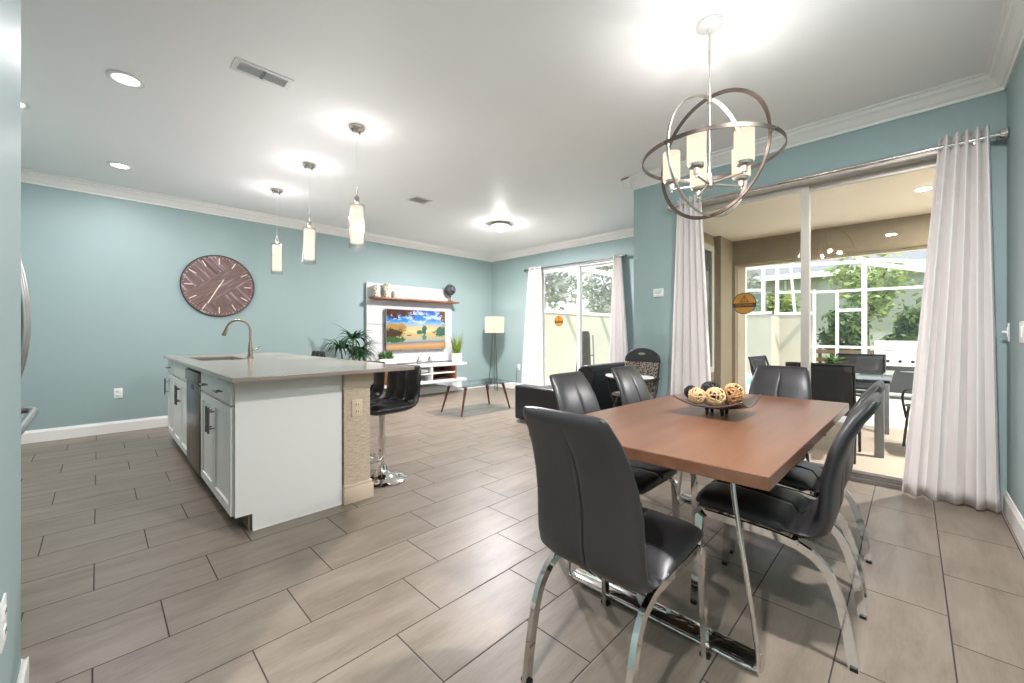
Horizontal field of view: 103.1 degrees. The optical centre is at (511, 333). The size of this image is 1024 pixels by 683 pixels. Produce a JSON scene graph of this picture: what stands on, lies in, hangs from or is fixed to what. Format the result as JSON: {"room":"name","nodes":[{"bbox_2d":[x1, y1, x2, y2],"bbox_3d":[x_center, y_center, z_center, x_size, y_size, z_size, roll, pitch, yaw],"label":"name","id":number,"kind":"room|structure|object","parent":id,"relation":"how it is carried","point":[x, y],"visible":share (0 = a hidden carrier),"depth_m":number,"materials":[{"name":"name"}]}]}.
{"room":"dining room","nodes":[
{"label":"dining room","id":0,"kind":"room"},
{"bbox_2d":[0,0,20,682],"bbox_3d":[-1.978,-0.275,0.212,0.880,2.850,2.130,0,0,44],"label":"wall partition","id":1,"kind":"structure","parent":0,"point":[10,10],"depth_m":1.13,"materials":[{"name":"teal paint"}]},
{"bbox_2d":[0,593,6,653],"bbox_3d":[-1.269,0.720,1.015,0.075,0.118,0.009,0,0,44],"label":"wall outlet","id":2,"kind":"object","parent":1,"relation":"attached to","point":[3,603],"visible":1,"depth_m":1.01,"materials":[{"name":"white plastic"}]},
{"bbox_2d":[16,656,28,682],"bbox_3d":[-1.488,1.090,0.723,0.896,0.120,0.746,0,0,44],"label":"baseboard","id":3,"kind":"structure","parent":1,"relation":"attached to","point":[23,675],"depth_m":1.25,"materials":[{"name":"white paint"}]},
{"bbox_2d":[21,182,491,430],"bbox_3d":[-2.964,-0.275,6.522,0.130,2.850,7.350,0,0,44],"label":"wall","id":4,"kind":"structure","parent":0,"point":[103,273],"depth_m":5.01,"materials":[{"name":"teal paint"}]},
{"bbox_2d":[114,388,122,398],"bbox_3d":[-4.603,0.695,4.753,0.009,0.118,0.075,0,0,44],"label":"wall outlet","id":5,"kind":"object","parent":4,"relation":"attached to","point":[118,392],"visible":1,"depth_m":4.75,"materials":[{"name":"white plastic"}]},
{"bbox_2d":[180,255,254,316],"bbox_3d":[-3.911,-0.640,5.434,0.042,0.818,0.818,0,0,44],"label":"wall clock","id":6,"kind":"object","parent":4,"relation":"attached to","point":[213,285],"visible":1,"depth_m":5.42,"materials":[{"name":"brown wood"}]},
{"bbox_2d":[21,168,491,261],"bbox_3d":[-2.893,-1.641,6.430,0.100,0.118,7.080,0,0,44],"label":"trim","id":7,"kind":"structure","parent":4,"relation":"attached to","point":[27,176],"depth_m":5.31,"materials":[{"name":"white paint"}]},
{"bbox_2d":[21,385,491,443],"bbox_3d":[-2.923,1.084,6.460,0.016,0.132,7.080,0,0,44],"label":"baseboard","id":8,"kind":"structure","parent":4,"relation":"attached to","point":[50,434],"depth_m":4.66,"materials":[{"name":"white paint"}]},
{"bbox_2d":[366,282,458,362],"bbox_3d":[-1.767,-0.170,7.469,0.249,1.400,1.820,0,0,44],"label":"panel","id":9,"kind":"object","parent":4,"relation":"attached to","point":[410,298],"visible":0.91,"depth_m":7.40,"materials":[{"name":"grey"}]},
{"bbox_2d":[384,283,390,296],"bbox_3d":[-2.156,-0.753,7.031,0.125,0.256,0.125,0,0,44],"label":"canister","id":10,"kind":"object","parent":9,"relation":"on","point":[387,287],"visible":0.79,"depth_m":6.98,"materials":[{"name":"beige ceramic"}]},
{"bbox_2d":[369,296,458,303],"bbox_3d":[-1.734,-0.610,7.464,0.195,0.030,1.780,0,0,44],"label":"shelf","id":11,"kind":"object","parent":9,"relation":"attached to","point":[408,300],"depth_m":7.40,"materials":[{"name":"brown wood"}]},
{"bbox_2d":[373,284,379,296],"bbox_3d":[-2.292,-0.734,6.892,0.121,0.218,0.121,0,0,44],"label":"canister","id":12,"kind":"object","parent":11,"relation":"on","point":[376,288],"visible":0.84,"depth_m":6.84,"materials":[{"name":"beige ceramic"}]},
{"bbox_2d":[385,309,444,350],"bbox_3d":[-1.768,-0.074,7.519,0.068,0.728,1.260,0,0,44],"label":"television","id":13,"kind":"object","parent":9,"relation":"attached to","point":[405,329],"visible":1,"depth_m":7.45,"materials":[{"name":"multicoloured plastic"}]},
{"bbox_2d":[445,284,455,301],"bbox_3d":[-1.210,-0.803,7.987,0.209,0.356,0.209,0,0,-14],"label":"desk globe","id":14,"kind":"object","parent":9,"relation":"on","point":[450,289],"visible":0.94,"depth_m":7.92,"materials":[{"name":"grey metal"}]},
{"bbox_2d":[384,361,466,388],"bbox_3d":[-1.685,0.725,7.410,0.449,0.350,1.850,0,0,44],"label":"media console","id":15,"kind":"object","parent":4,"relation":"attached to","point":[439,372],"visible":0.48,"depth_m":7.61,"materials":[{"name":"white paint"}]},
{"bbox_2d":[376,351,395,363],"bbox_3d":[-2.139,0.415,6.860,0.193,0.269,0.372,0,0,44],"label":"succulent planter","id":16,"kind":"object","parent":15,"relation":"on","point":[387,357],"visible":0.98,"depth_m":6.84,"materials":[{"name":"white ceramic"}]},
{"bbox_2d":[433,370,454,373],"bbox_3d":[-1.394,0.724,7.685,0.380,0.022,0.510,0,0,44],"label":"shelf","id":17,"kind":"object","parent":15,"relation":"attached to","point":[434,371],"depth_m":7.69,"materials":[{"name":"white paint"}]},
{"bbox_2d":[450,332,465,361],"bbox_3d":[-1.059,0.224,7.922,0.310,0.652,0.298,0,0,17],"label":"grass plant","id":18,"kind":"object","parent":15,"relation":"on","point":[456,356],"visible":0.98,"depth_m":7.85,"materials":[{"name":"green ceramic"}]},
{"bbox_2d":[21,0,1004,255],"bbox_3d":[-0.824,-1.750,3.578,7.310,0.100,8.550,0,0,44],"label":"ceiling","id":19,"kind":"structure","parent":0,"point":[531,116],"depth_m":2.85,"materials":[{"name":"paint"}]},
{"bbox_2d":[106,161,132,169],"bbox_3d":[-3.960,-1.695,4.109,0.198,0.010,0.198,0,0,44],"label":"recessed light","id":20,"kind":"object","parent":19,"relation":"in","point":[118,165],"visible":1,"depth_m":4.10,"materials":[{"name":"white paint"}]},
{"bbox_2d":[105,69,145,88],"bbox_3d":[-2.575,-1.695,2.714,0.198,0.010,0.198,0,0,44],"label":"recessed light","id":21,"kind":"object","parent":19,"relation":"in","point":[123,78],"visible":1,"depth_m":2.71,"materials":[{"name":"white paint"}]},
{"bbox_2d":[230,57,293,90],"bbox_3d":[-1.631,-1.694,2.663,0.150,0.010,0.330,0,0,44],"label":"ceiling vent","id":22,"kind":"object","parent":19,"relation":"in","point":[240,65],"visible":1,"depth_m":2.65,"materials":[{"name":"metal"}]},
{"bbox_2d":[271,188,282,273],"bbox_3d":[-2.772,-1.200,4.798,0.124,0.997,0.124,0,0,44],"label":"pendant light","id":23,"kind":"object","parent":19,"relation":"hanging from","point":[277,250],"visible":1,"depth_m":4.76,"materials":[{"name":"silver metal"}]},
{"bbox_2d":[302,162,315,263],"bbox_3d":[-2.034,-1.200,4.080,0.124,0.997,0.124,0,0,44],"label":"pendant light","id":24,"kind":"object","parent":19,"relation":"hanging from","point":[309,234],"visible":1,"depth_m":4.05,"materials":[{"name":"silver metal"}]},
{"bbox_2d":[349,123,364,247],"bbox_3d":[-1.274,-1.200,3.341,0.124,0.997,0.124,0,0,44],"label":"pendant light","id":25,"kind":"object","parent":19,"relation":"hanging from","point":[355,211],"visible":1,"depth_m":3.31,"materials":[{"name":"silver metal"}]},
{"bbox_2d":[406,196,432,204],"bbox_3d":[-1.177,-1.695,5.166,0.220,0.008,0.260,0,0,44],"label":"ceiling vent","id":26,"kind":"object","parent":19,"relation":"in","point":[416,199],"visible":1,"depth_m":5.17,"materials":[{"name":"metal"}]},
{"bbox_2d":[489,221,509,231],"bbox_3d":[-0.184,-1.643,6.293,0.318,0.111,0.311,0,0,44],"label":"flush ceiling light","id":27,"kind":"object","parent":19,"relation":"attached to","point":[499,226],"visible":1,"depth_m":6.20,"materials":[{"name":"white glass"}]},
{"bbox_2d":[642,14,786,219],"bbox_3d":[1.083,-1.167,2.230,0.705,1.064,0.705,0,0,44],"label":"chandelier","id":28,"kind":"object","parent":19,"relation":"hanging from","point":[743,153],"visible":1,"depth_m":2.15,"materials":[{"name":"silver metal"}]},
{"bbox_2d":[21,386,1023,682],"bbox_3d":[-0.824,1.200,3.578,7.310,0.100,8.550,0,0,44],"label":"floor","id":29,"kind":"structure","parent":0,"point":[133,570],"depth_m":1.88,"materials":[{"name":"grey tile"}]},
{"bbox_2d":[21,260,38,434],"bbox_3d":[-2.199,0.270,1.358,0.900,1.760,0.775,0,0,44],"label":"refrigerator","id":30,"kind":"object","parent":29,"relation":"on","point":[32,412],"visible":0.3,"depth_m":1.59,"materials":[{"name":"silver metal"}]},
{"bbox_2d":[174,362,187,455],"bbox_3d":[-2.862,0.710,3.941,0.917,0.880,0.628,0,0,44],"label":"base cabinet","id":31,"kind":"object","parent":29,"relation":"on","point":[180,383],"visible":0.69,"depth_m":3.70,"materials":[{"name":"white paint"}]},
{"bbox_2d":[164,359,204,437],"bbox_3d":[-3.359,0.710,4.429,0.469,0.880,0.628,0,0,44],"label":"base cabinet","id":32,"kind":"object","parent":29,"relation":"on","point":[170,367],"visible":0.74,"depth_m":4.25,"materials":[{"name":"white paint"}]},
{"bbox_2d":[185,367,201,475],"bbox_3d":[-2.306,0.710,3.408,0.613,0.880,0.610,0,0,44],"label":"dishwasher","id":33,"kind":"object","parent":29,"relation":"on","point":[193,376],"visible":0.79,"depth_m":3.13,"materials":[{"name":"silver"}]},
{"bbox_2d":[199,372,341,530],"bbox_3d":[-1.727,0.706,2.849,0.986,0.889,0.662,0,0,44],"label":"base cabinet","id":34,"kind":"object","parent":29,"relation":"on","point":[271,450],"visible":0.9,"depth_m":2.51,"materials":[{"name":"white paint"}]},
{"bbox_2d":[163,352,413,382],"bbox_3d":[-2.236,0.247,3.665,3.212,0.025,1.105,0,0,44],"label":"countertop","id":35,"kind":"structure","parent":34,"relation":"on","point":[270,365],"depth_m":2.92,"materials":[{"name":"beige stone"}]},
{"bbox_2d":[221,319,259,357],"bbox_3d":[-2.663,0.046,3.980,0.355,0.378,0.066,0,0,-4],"label":"kitchen faucet","id":36,"kind":"object","parent":35,"relation":"on","point":[250,349],"visible":1,"depth_m":3.97,"materials":[{"name":"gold metal"}]},
{"bbox_2d":[322,327,378,360],"bbox_3d":[-2.474,0.492,6.315,0.710,1.315,0.939,0,0,44],"label":"dracaena plant","id":37,"kind":"object","parent":29,"relation":"on","point":[359,352],"visible":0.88,"depth_m":6.30,"materials":[{"name":"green plant"}]},
{"bbox_2d":[342,373,373,504],"bbox_3d":[-2.128,0.706,3.857,3.027,0.889,0.208,0,0,44],"label":"wall","id":38,"kind":"structure","parent":29,"relation":"on","point":[357,484],"depth_m":2.79,"materials":[{"name":"beige"}]},
{"bbox_2d":[352,399,361,416],"bbox_3d":[-1.065,0.510,2.798,0.009,0.118,0.075,0,0,44],"label":"wall outlet","id":39,"kind":"object","parent":38,"relation":"attached to","point":[356,404],"visible":1,"depth_m":2.79,"materials":[{"name":"beige plastic"}]},
{"bbox_2d":[363,360,384,460],"bbox_3d":[-1.451,0.703,3.701,0.409,0.893,0.468,0,0,38],"label":"bar stool","id":40,"kind":"object","parent":29,"relation":"on","point":[377,388],"visible":0.14,"depth_m":3.72,"materials":[{"name":"black leather"}]},
{"bbox_2d":[370,364,420,487],"bbox_3d":[-1.021,0.703,3.243,0.409,0.893,0.468,0,0,33],"label":"bar stool","id":41,"kind":"object","parent":29,"relation":"on","point":[402,393],"visible":0.79,"depth_m":3.21,"materials":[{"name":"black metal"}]},
{"bbox_2d":[437,378,513,416],"bbox_3d":[-0.536,0.943,6.147,0.620,0.422,1.060,0,0,44],"label":"coffee table","id":42,"kind":"object","parent":29,"relation":"on","point":[464,384],"visible":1,"depth_m":6.00,"materials":[{"name":"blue glass"}]},
{"bbox_2d":[485,316,517,390],"bbox_3d":[-0.239,0.438,8.373,0.670,1.574,0.393,0,0,-33],"label":"floor lamp","id":43,"kind":"object","parent":29,"relation":"on","point":[493,324],"visible":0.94,"depth_m":8.16,"materials":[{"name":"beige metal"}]},
{"bbox_2d":[515,362,624,419],"bbox_3d":[1.081,0.755,5.611,1.258,0.790,1.720,0,0,44],"label":"sofa","id":44,"kind":"object","parent":29,"relation":"on","point":[525,394],"visible":0.22,"depth_m":4.97,"materials":[{"name":"black leather"}]},
{"bbox_2d":[549,371,679,518],"bbox_3d":[0.519,0.688,2.168,0.602,0.926,0.439,0,0,44],"label":"dining chair","id":45,"kind":"object","parent":29,"relation":"on","point":[573,393],"visible":0.32,"depth_m":2.21,"materials":[{"name":"grey leather"}]},
{"bbox_2d":[521,406,710,682],"bbox_3d":[0.344,0.688,1.389,0.439,0.926,0.602,0,0,44],"label":"dining chair","id":46,"kind":"object","parent":29,"relation":"on","point":[591,515],"visible":1,"depth_m":1.24,"materials":[{"name":"grey leather"}]},
{"bbox_2d":[604,348,660,407],"bbox_3d":[1.217,0.647,4.075,0.495,1.001,0.569,0,0,44],"label":"high chair","id":47,"kind":"object","parent":29,"relation":"on","point":[646,361],"visible":0.41,"depth_m":4.13,"materials":[{"name":"black plastic"}]},
{"bbox_2d":[605,373,653,379],"bbox_3d":[1.147,0.426,4.004,0.495,0.032,0.278,0,0,44],"label":"tray","id":48,"kind":"object","parent":47,"relation":"on","point":[609,376],"depth_m":3.99,"materials":[{"name":"white ceramic"}]},
{"bbox_2d":[611,365,718,524],"bbox_3d":[0.978,0.688,2.635,0.602,0.926,0.439,0,0,44],"label":"dining chair","id":49,"kind":"object","parent":29,"relation":"on","point":[632,387],"visible":0.16,"depth_m":2.71,"materials":[{"name":"grey leather"}]},
{"bbox_2d":[529,393,848,671],"bbox_3d":[1.008,0.773,2.050,0.921,0.746,1.732,0,0,44],"label":"dining table","id":50,"kind":"object","parent":29,"relation":"on","point":[756,446],"visible":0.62,"depth_m":1.60,"materials":[{"name":"brown wood"}]},
{"bbox_2d":[672,394,760,415],"bbox_3d":[1.025,0.351,2.035,0.317,0.098,0.317,0,0,44],"label":"decorative bowl","id":51,"kind":"object","parent":50,"relation":"on","point":[749,402],"visible":0.66,"depth_m":1.99,"materials":[{"name":"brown metal"}]},
{"bbox_2d":[688,387,704,404],"bbox_3d":[0.922,0.309,2.025,0.085,0.087,0.087,0,0,44],"label":"ball","id":52,"kind":"object","parent":51,"relation":"in","point":[697,397],"visible":0.99,"depth_m":2.00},
{"bbox_2d":[701,381,719,398],"bbox_3d":[1.023,0.294,2.095,0.097,0.101,0.099,0,0,44],"label":"ball","id":53,"kind":"object","parent":51,"relation":"in","point":[705,386],"visible":0.42,"depth_m":2.07,"materials":[{"name":"black"}]},
{"bbox_2d":[705,387,725,405],"bbox_3d":[0.994,0.309,1.990,0.097,0.097,0.095,0,0,44],"label":"ball","id":54,"kind":"object","parent":51,"relation":"in","point":[709,393],"visible":0.98,"depth_m":1.96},
{"bbox_2d":[723,387,742,404],"bbox_3d":[1.087,0.309,2.012,0.096,0.094,0.096,0,0,44],"label":"ball","id":55,"kind":"object","parent":51,"relation":"in","point":[733,395],"visible":0.8,"depth_m":1.98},
{"bbox_2d":[725,383,744,397],"bbox_3d":[1.137,0.301,2.085,0.098,0.098,0.097,0,0,44],"label":"ball","id":56,"kind":"object","parent":51,"relation":"in","point":[738,386],"visible":0.32,"depth_m":2.07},
{"bbox_2d":[748,365,812,537],"bbox_3d":[1.697,0.688,2.655,0.439,0.926,0.602,0,0,44],"label":"dining chair","id":57,"kind":"object","parent":29,"relation":"on","point":[767,380],"visible":0.24,"depth_m":2.79,"materials":[{"name":"grey leather"}]},
{"bbox_2d":[690,392,882,673],"bbox_3d":[1.128,0.688,1.688,0.602,0.926,0.439,0,0,44],"label":"dining chair","id":58,"kind":"object","parent":29,"relation":"on","point":[780,509],"visible":0.91,"depth_m":1.56,"materials":[{"name":"grey leather"}]},
{"bbox_2d":[730,380,884,597],"bbox_3d":[1.501,0.688,2.086,0.602,0.926,0.439,0,0,44],"label":"dining chair","id":59,"kind":"object","parent":29,"relation":"on","point":[805,475],"visible":0.34,"depth_m":1.97,"materials":[{"name":"metal"}]},
{"bbox_2d":[492,236,633,382],"bbox_3d":[1.242,-0.275,7.436,4.590,2.850,0.150,0,0,44],"label":"wall","id":60,"kind":"structure","parent":0,"point":[509,278],"depth_m":8.38,"materials":[{"name":"teal paint"}]},
{"bbox_2d":[492,382,520,388],"bbox_3d":[0.018,1.084,8.523,1.320,0.132,0.016,0,0,44],"label":"baseboard","id":61,"kind":"structure","parent":60,"relation":"attached to","point":[511,385],"depth_m":8.58,"materials":[{"name":"white paint"}]},
{"bbox_2d":[492,227,633,261],"bbox_3d":[1.101,-1.641,7.399,4.440,0.118,0.100,0,0,44],"label":"trim","id":62,"kind":"structure","parent":60,"relation":"attached to","point":[625,233],"depth_m":7.46,"materials":[{"name":"white paint"}]},
{"bbox_2d":[524,254,626,271],"bbox_3d":[1.078,-1.255,7.404,2.268,0.090,0.125,0,0,44],"label":"curtain rod","id":63,"kind":"object","parent":60,"relation":"attached to","point":[624,255],"visible":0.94,"depth_m":7.22,"materials":[{"name":"silver metal"}]},
{"bbox_2d":[521,266,543,385],"bbox_3d":[0.399,-0.090,8.010,0.600,2.456,0.105,0,0,44],"label":"curtain","id":64,"kind":"object","parent":63,"relation":"hanging from","point":[532,363],"visible":0.91,"depth_m":7.98,"materials":[{"name":"white fabric"}]},
{"bbox_2d":[609,253,627,362],"bbox_3d":[1.763,-0.091,6.682,0.108,2.458,0.454,0,0,-43],"label":"curtain","id":65,"kind":"object","parent":63,"relation":"hanging from","point":[618,348],"visible":0.62,"depth_m":6.68,"materials":[{"name":"white fabric"}]},
{"bbox_2d":[541,258,622,385],"bbox_3d":[1.234,-0.058,7.434,1.800,2.415,0.134,0,0,44],"label":"door","id":66,"kind":"structure","parent":60,"relation":"in","point":[578,267],"depth_m":7.42,"materials":[{"name":"white metal"}]},
{"bbox_2d":[545,313,800,377],"bbox_3d":[3.565,0.350,12.528,9.877,1.840,3.914,0,0,-15],"label":"wall","id":67,"kind":"structure","parent":0,"point":[777,337],"depth_m":12.01,"materials":[{"name":"beige paint"}]},
{"bbox_2d":[545,309,811,315],"bbox_3d":[3.578,-0.610,12.542,9.933,0.080,4.001,0,0,-15],"label":"trim","id":68,"kind":"structure","parent":67,"relation":"attached to","point":[546,311],"depth_m":12.03,"materials":[{"name":"white metal"}]},
{"bbox_2d":[703,232,732,389],"bbox_3d":[2.438,-0.050,5.308,0.160,2.640,2.490,0,0,44],"label":"wall","id":69,"kind":"structure","parent":0,"point":[723,247],"depth_m":5.74,"materials":[{"name":"beige paint"}]},
{"bbox_2d":[704,242,713,371],"bbox_3d":[2.341,-0.340,5.199,0.037,1.740,1.300,0,0,44],"label":"window","id":70,"kind":"structure","parent":69,"relation":"in","point":[708,249],"depth_m":5.60,"materials":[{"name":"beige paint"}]},
{"bbox_2d":[738,246,926,393],"bbox_3d":[5.693,0.125,3.912,6.360,2.290,0.080,0,0,44],"label":"trim","id":71,"kind":"structure","parent":69,"relation":"attached to","point":[742,270],"depth_m":6.05,"materials":[{"name":"beige paint"}]},
{"bbox_2d":[545,373,911,429],"bbox_3d":[6.519,1.225,8.420,11.500,0.090,8.650,0,0,44],"label":"floor","id":72,"kind":"structure","parent":0,"point":[896,414],"depth_m":6.26,"materials":[{"name":"concrete"}]},
{"bbox_2d":[576,331,594,370],"bbox_3d":[1.637,0.561,9.143,0.568,1.242,0.189,0,0,44],"label":"lounger","id":73,"kind":"object","parent":72,"relation":"on","point":[586,353],"visible":0.55,"depth_m":9.08,"materials":[{"name":"grey"}]},
{"bbox_2d":[582,331,590,365],"bbox_3d":[1.625,0.560,9.131,0.377,1.240,0.155,0,0,44],"label":"cushion","id":74,"kind":"object","parent":73,"relation":"on","point":[586,353],"depth_m":9.09,"materials":[{"name":"grey fabric"}]},
{"bbox_2d":[575,256,925,362],"bbox_3d":[6.358,-1.008,8.683,11.141,4.377,8.509,0,0,44],"label":"screen enclosure","id":75,"kind":"object","parent":72,"relation":"on","point":[865,262],"visible":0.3,"depth_m":11.61,"materials":[{"name":"white metal"}]},
{"bbox_2d":[836,353,885,393],"bbox_3d":[4.561,0.727,5.357,0.600,0.911,0.650,0,0,44],"label":"patio chair","id":76,"kind":"object","parent":72,"relation":"on","point":[861,361],"visible":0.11,"depth_m":5.52,"materials":[{"name":"black plastic"}]},
{"bbox_2d":[874,341,916,393],"bbox_3d":[7.203,0.655,7.331,1.320,1.050,0.645,0,0,41],"label":"gas grill","id":77,"kind":"object","parent":72,"relation":"on","point":[900,355],"visible":0.32,"depth_m":7.26,"materials":[{"name":"grey"}]},
{"bbox_2d":[732,265,737,387],"bbox_3d":[3.315,0.125,6.150,0.170,2.290,0.220,0,0,44],"label":"patio column","id":78,"kind":"structure","parent":0,"point":[734,267],"depth_m":6.04,"materials":[{"name":"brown paint"}]},
{"bbox_2d":[703,167,935,241],"bbox_3d":[4.760,-1.420,3.083,6.530,0.100,2.570,0,0,44],"label":"ceiling","id":79,"kind":"structure","parent":0,"point":[907,194],"depth_m":4.48,"materials":[{"name":"beige paint"}]},
{"bbox_2d":[634,90,1006,509],"bbox_3d":[2.358,-0.275,3.557,2.740,2.850,0.120,0,0,44],"label":"wall","id":80,"kind":"structure","parent":0,"point":[654,225],"depth_m":3.25,"materials":[{"name":"teal paint"}]},
{"bbox_2d":[653,288,663,296],"bbox_3d":[1.536,-0.430,4.263,0.110,0.086,0.024,0,0,44],"label":"thermostat","id":81,"kind":"object","parent":80,"relation":"attached to","point":[656,292],"visible":1,"depth_m":4.25,"materials":[{"name":"white plastic"}]},
{"bbox_2d":[622,72,1006,191],"bbox_3d":[2.203,-1.641,3.555,2.720,0.118,0.100,0,0,44],"label":"trim","id":82,"kind":"structure","parent":80,"relation":"attached to","point":[981,84],"depth_m":3.08,"materials":[{"name":"white paint"}]},
{"bbox_2d":[702,151,936,490],"bbox_3d":[2.485,-0.070,3.443,1.860,2.440,0.134,0,0,44],"label":"door","id":83,"kind":"structure","parent":80,"relation":"in","point":[927,160],"depth_m":3.40,"materials":[{"name":"beige metal"}]},
{"bbox_2d":[733,293,755,313],"bbox_3d":[2.142,-0.280,3.750,0.198,0.198,0.002,0,0,44],"label":"decal","id":84,"kind":"object","parent":83,"relation":"attached to","point":[743,303],"visible":1,"depth_m":3.75,"materials":[{"name":"orange"}]},
{"bbox_2d":[667,127,1009,210],"bbox_3d":[2.383,-1.258,3.353,2.218,0.096,0.137,0,0,44],"label":"curtain rod","id":85,"kind":"object","parent":80,"relation":"attached to","point":[1004,133],"visible":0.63,"depth_m":3.05,"materials":[{"name":"silver metal"}]},
{"bbox_2d":[670,194,710,394],"bbox_3d":[1.738,-0.099,3.938,0.443,2.473,0.110,0,0,44],"label":"curtain","id":86,"kind":"object","parent":85,"relation":"hanging from","point":[690,365],"visible":0.73,"depth_m":3.94,"materials":[{"name":"white fabric"}]},
{"bbox_2d":[901,124,1000,512],"bbox_3d":[2.950,-0.103,2.750,0.459,2.483,0.105,0,0,44],"label":"curtain","id":87,"kind":"object","parent":85,"relation":"hanging from","point":[952,454],"visible":1,"depth_m":2.71,"materials":[{"name":"white fabric"}]},
{"bbox_2d":[733,213,930,265],"bbox_3d":[5.590,-1.195,3.928,6.530,0.350,0.200,0,0,44],"label":"beam","id":88,"kind":"structure","parent":0,"point":[909,231],"depth_m":5.17,"materials":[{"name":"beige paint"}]},
{"bbox_2d":[811,422,907,476],"bbox_3d":[4.816,1.225,3.140,6.530,0.090,2.670,0,0,44],"label":"floor patio tile","id":89,"kind":"structure","parent":0,"point":[893,461],"depth_m":4.08,"materials":[{"name":"tile"}]},
{"bbox_2d":[748,355,825,435],"bbox_3d":[3.224,0.727,4.777,0.600,0.911,0.650,0,0,-40],"label":"patio chair","id":90,"kind":"object","parent":89,"relation":"on","point":[754,361],"visible":0.12,"depth_m":4.97,"materials":[{"name":"black plastic"}]},
{"bbox_2d":[785,362,863,463],"bbox_3d":[3.084,0.727,4.024,0.600,0.911,0.650,0,0,44],"label":"patio chair","id":91,"kind":"object","parent":89,"relation":"on","point":[831,382],"visible":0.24,"depth_m":3.75,"materials":[{"name":"black fabric"}]},
{"bbox_2d":[855,369,894,457],"bbox_3d":[3.668,0.807,4.633,0.980,0.745,1.450,0,0,44],"label":"patio table","id":92,"kind":"object","parent":89,"relation":"on","point":[865,378],"visible":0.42,"depth_m":3.92,"materials":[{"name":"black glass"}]},
{"bbox_2d":[818,352,847,363],"bbox_3d":[3.768,0.321,4.771,0.285,0.229,0.278,0,0,44],"label":"table plant","id":93,"kind":"object","parent":92,"relation":"on","point":[830,359],"visible":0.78,"depth_m":4.75,"materials":[{"name":"green plant"}]},
{"bbox_2d":[901,388,911,446],"bbox_3d":[4.221,0.727,3.888,0.650,0.911,0.600,0,0,34],"label":"patio chair","id":94,"kind":"object","parent":89,"relation":"on","point":[906,413],"visible":0.04,"depth_m":4.26,"materials":[{"name":"black metal"}]},
{"bbox_2d":[1007,47,1023,518],"bbox_3d":[0.998,-0.275,0.302,0.120,2.850,6.430,0,0,44],"label":"wall","id":95,"kind":"structure","parent":0,"point":[1015,90],"depth_m":2.41,"materials":[{"name":"teal paint"}]},
{"bbox_2d":[985,0,1023,89],"bbox_3d":[0.919,-1.641,0.379,0.100,0.118,6.430,0,0,44],"label":"trim","id":96,"kind":"structure","parent":95,"relation":"attached to","point":[1008,43],"depth_m":2.30,"materials":[{"name":"white paint"}]},
{"bbox_2d":[1002,323,1009,341],"bbox_3d":[3.138,-0.010,2.588,0.030,0.118,0.075,0,0,44],"label":"light switch","id":97,"kind":"object","parent":95,"relation":"attached to","point":[1007,332],"visible":1,"depth_m":2.57,"materials":[{"name":"white plastic"}]},
{"bbox_2d":[1003,491,1023,549],"bbox_3d":[0.949,1.084,0.350,0.016,0.132,6.430,0,0,44],"label":"baseboard","id":98,"kind":"structure","parent":95,"relation":"attached to","point":[1010,510],"depth_m":2.37,"materials":[{"name":"white paint"}]},
{"bbox_2d":[1019,321,1023,342],"bbox_3d":[2.819,-0.010,2.249,0.010,0.118,0.140,0,0,44],"label":"light switch","id":99,"kind":"object","parent":95,"relation":"attached to","point":[1021,324],"visible":1,"depth_m":2.24,"materials":[{"name":"white plastic"}]},
{"label":"outside","id":100,"kind":"structure","parent":0,"visible":0},
{"bbox_3d":[23.214,1.290,23.630,80.000,0.120,53.750,0,0,44],"label":"lawn","id":101,"kind":"structure","parent":100,"visible":0},
{"bbox_2d":[545,270,590,309],"bbox_3d":[0.875,-1.760,16.675,4.754,5.993,5.114,0,0,19],"label":"tree","id":102,"kind":"object","parent":101,"relation":"on","point":[556,291],"visible":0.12,"depth_m":16.52,"materials":[{"name":"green plant"}]},
{"bbox_2d":[567,265,612,313],"bbox_3d":[5.458,-1.822,20.738,5.162,6.118,4.974,0,0,-42],"label":"tree","id":103,"kind":"object","parent":101,"relation":"on","point":[605,293],"visible":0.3,"depth_m":20.36,"materials":[{"name":"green plant"}]},
{"bbox_2d":[747,270,774,300],"bbox_3d":[8.518,-1.547,17.356,4.300,5.568,4.076,0,0,3],"label":"tree","id":104,"kind":"object","parent":101,"relation":"on","point":[752,275],"visible":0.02,"depth_m":16.43,"materials":[{"name":"green plant"}]},
{"bbox_2d":[754,289,800,311],"bbox_3d":[9.628,-0.725,14.687,1.517,2.033,1.475,0,0,29],"label":"bush","id":105,"kind":"object","parent":101,"relation":"on","point":[786,304],"visible":0.28,"depth_m":14.52,"materials":[{"name":"green plant"}]},
{"bbox_2d":[747,250,926,362],"bbox_3d":[21.020,-2.070,15.405,20.800,6.600,9.760,0,0,44],"label":"sky","id":106,"kind":"structure","parent":101,"relation":"on","point":[825,302],"depth_m":16.96,"materials":[{"name":"grey paint"}]},
{"bbox_2d":[816,302,873,357],"bbox_3d":[10.710,0.071,13.144,1.383,2.183,1.406,0,0,13],"label":"bush","id":107,"kind":"object","parent":101,"relation":"on","point":[850,332],"visible":0.65,"depth_m":12.89,"materials":[{"name":"green plant"}]},
{"bbox_2d":[816,348,873,362],"bbox_3d":[12.438,0.830,9.950,8.200,0.800,0.130,0,0,44],"label":"fence","id":108,"kind":"object","parent":101,"relation":"on","point":[819,351],"visible":0.07,"depth_m":12.48,"materials":[{"name":"brown"}]},
{"bbox_2d":[822,252,921,350],"bbox_3d":[12.490,-0.970,14.007,2.785,4.416,2.622,0,0,44],"label":"tree","id":109,"kind":"object","parent":101,"relation":"on","point":[876,300],"visible":0.66,"depth_m":13.78,"materials":[{"name":"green plant"}]},
{"bbox_2d":[879,297,920,340],"bbox_3d":[11.781,0.028,12.139,1.355,2.329,1.368,0,0,44],"label":"bush","id":110,"kind":"object","parent":101,"relation":"on","point":[908,320],"visible":0.39,"depth_m":12.05,"materials":[{"name":"green plant"}]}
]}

